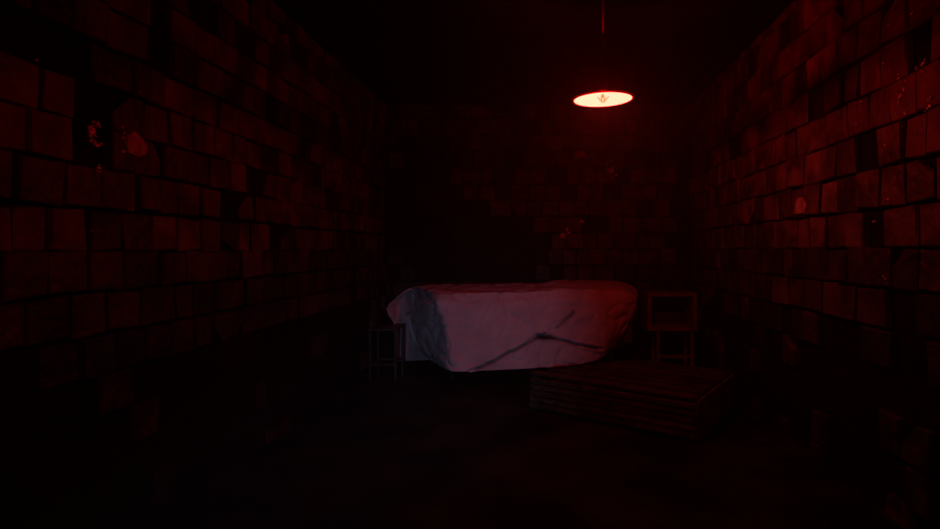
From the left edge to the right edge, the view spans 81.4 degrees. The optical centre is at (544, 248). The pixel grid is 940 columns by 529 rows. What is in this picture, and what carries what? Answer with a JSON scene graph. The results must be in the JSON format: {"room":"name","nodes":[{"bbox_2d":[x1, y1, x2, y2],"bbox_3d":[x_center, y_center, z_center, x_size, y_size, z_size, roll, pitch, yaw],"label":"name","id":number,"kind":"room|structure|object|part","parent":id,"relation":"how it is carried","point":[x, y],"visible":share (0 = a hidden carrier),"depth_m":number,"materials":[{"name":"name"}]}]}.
{"room":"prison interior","nodes":[
{"label":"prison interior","id":0,"kind":"room"},
{"bbox_2d":[0,0,386,528],"bbox_3d":[-1.822,-0.175,2.200,0.156,3.050,7.800,0,0,0],"label":"wall","id":1,"kind":"structure","parent":0,"point":[193,210],"depth_m":2.54,"materials":[{"name":"brick"}]},
{"bbox_2d":[144,361,903,528],"bbox_3d":[-0.080,1.256,2.200,3.600,0.019,7.800,0,0,0],"label":"floor","id":2,"kind":"structure","parent":0,"point":[423,449],"depth_m":3.04,"materials":[{"name":"grey concrete"}]},
{"bbox_2d":[368,325,403,381],"bbox_3d":[-1.530,1.000,5.220,0.270,0.498,0.280,0,0,0],"label":"stool","id":3,"kind":"object","parent":2,"relation":"on","point":[378,328],"visible":1,"depth_m":5.10,"materials":[{"name":"wood"}]},
{"bbox_3d":[-1.650,1.009,5.095,0.022,0.480,0.022,0,0,0],"label":"leg","id":4,"kind":"part","parent":3,"relation":"part of","materials":[{"name":"wood"}]},
{"bbox_3d":[-1.650,1.009,5.345,0.022,0.480,0.022,0,0,0],"label":"leg","id":5,"kind":"part","parent":3,"relation":"part of","materials":[{"name":"wood"}]},
{"bbox_3d":[-1.410,1.009,5.095,0.022,0.480,0.022,0,0,0],"label":"leg","id":6,"kind":"part","parent":3,"relation":"part of","materials":[{"name":"wood"}]},
{"bbox_3d":[-1.410,1.009,5.345,0.022,0.480,0.022,0,0,0],"label":"leg","id":7,"kind":"part","parent":3,"relation":"part of","materials":[{"name":"wood"}]},
{"bbox_2d":[450,350,612,380],"bbox_3d":[-0.166,0.875,5.547,1.760,0.750,0.600,0,0,-14],"label":"hospital bed","id":8,"kind":"object","parent":2,"relation":"on","point":[611,351],"visible":0.1,"depth_m":5.48,"materials":[{"name":"metal"}]},
{"bbox_2d":[386,279,637,371],"bbox_3d":[-0.342,0.759,5.349,2.655,0.864,1.182,0,0,0],"label":"sheet","id":9,"kind":"object","parent":8,"relation":"on","point":[555,323],"visible":0.98,"depth_m":5.08,"materials":[{"name":"fabric"}]},
{"bbox_3d":[0.670,0.965,5.498,0.034,0.430,0.034,0,0,-14],"label":"leg","id":10,"kind":"part","parent":8,"relation":"part of","materials":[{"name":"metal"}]},
{"bbox_2d":[529,359,733,441],"bbox_3d":[0.681,1.101,4.218,1.330,0.295,0.941,0,0,33],"label":"crate","id":11,"kind":"object","parent":2,"relation":"on","point":[705,407],"visible":1,"depth_m":3.90,"materials":[{"name":"brown wood"}]},
{"bbox_3d":[-0.069,1.113,4.204,0.055,0.268,0.054,0,0,33],"label":"corner post","id":12,"kind":"part","parent":11,"relation":"part of","materials":[{"name":"brown wood"}]},
{"bbox_3d":[0.136,1.171,4.577,0.025,0.154,0.894,0,0,33],"label":"panel","id":13,"kind":"part","parent":11,"relation":"part of","materials":[{"name":"brown wood"}]},
{"bbox_3d":[0.961,1.114,3.522,0.052,0.267,0.054,0,0,33],"label":"corner post","id":14,"kind":"part","parent":11,"relation":"part of","materials":[{"name":"brown wood"}]},
{"bbox_3d":[1.225,1.108,3.858,0.025,0.258,0.892,0,0,33],"label":"panel","id":15,"kind":"part","parent":11,"relation":"part of","materials":[{"name":"brown wood"}]},
{"bbox_2d":[642,290,696,365],"bbox_3d":[1.310,0.850,5.720,0.510,0.800,0.340,0,0,0],"label":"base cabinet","id":16,"kind":"object","parent":2,"relation":"on","point":[662,310],"visible":0.88,"depth_m":5.74,"materials":[{"name":"brown wood"}]},
{"bbox_3d":[1.170,1.048,5.850,0.030,0.405,0.030,0,0,0],"label":"leg","id":17,"kind":"part","parent":16,"relation":"part of","materials":[{"name":"brown wood"}]},
{"bbox_3d":[1.170,1.048,5.590,0.030,0.405,0.030,0,0,0],"label":"leg","id":18,"kind":"part","parent":16,"relation":"part of","materials":[{"name":"brown wood"}]},
{"bbox_3d":[1.310,0.647,5.882,0.430,0.315,0.012,0,0,0],"label":"panel","id":19,"kind":"part","parent":16,"relation":"part of","materials":[{"name":"brown wood"}]},
{"bbox_3d":[1.520,1.048,5.850,0.030,0.405,0.030,0,0,0],"label":"leg","id":20,"kind":"part","parent":16,"relation":"part of","materials":[{"name":"brown wood"}]},
{"bbox_3d":[1.520,1.048,5.590,0.030,0.405,0.030,0,0,0],"label":"leg","id":21,"kind":"part","parent":16,"relation":"part of","materials":[{"name":"brown wood"}]},
{"bbox_2d":[271,0,793,104],"bbox_3d":[-0.080,-1.650,2.200,3.700,0.100,7.900,0,0,0],"label":"ceiling","id":22,"kind":"structure","parent":0,"point":[503,50],"depth_m":4.22,"materials":[{"name":"paint"}]},
{"bbox_2d":[572,0,633,107],"bbox_3d":[0.354,-1.246,3.300,0.378,0.708,0.378,0,0,0],"label":"pendant lamp","id":23,"kind":"object","parent":22,"relation":"hanging from","point":[608,98],"visible":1,"depth_m":3.31,"materials":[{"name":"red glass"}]},
{"bbox_3d":[0.353,-0.934,3.300,0.368,0.050,0.368,-2,1,0],"label":"lamp shade","id":24,"kind":"part","parent":23,"relation":"part of","materials":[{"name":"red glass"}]},
{"bbox_3d":[0.354,-1.437,3.300,0.013,0.267,0.013,0,0,-15],"label":"cord","id":25,"kind":"part","parent":23,"relation":"part of","materials":[{"name":"black"}]},
{"bbox_2d":[384,97,691,361],"bbox_3d":[-0.080,-0.175,6.042,3.600,3.050,0.156,0,0,0],"label":"wall","id":26,"kind":"structure","parent":0,"point":[474,194],"depth_m":6.00,"materials":[{"name":"brick"}]},
{"bbox_2d":[689,0,939,528],"bbox_3d":[1.662,-0.175,2.200,0.156,3.050,7.800,0,0,0],"label":"wall","id":27,"kind":"structure","parent":0,"point":[815,164],"depth_m":3.01,"materials":[{"name":"brick"}]}
]}

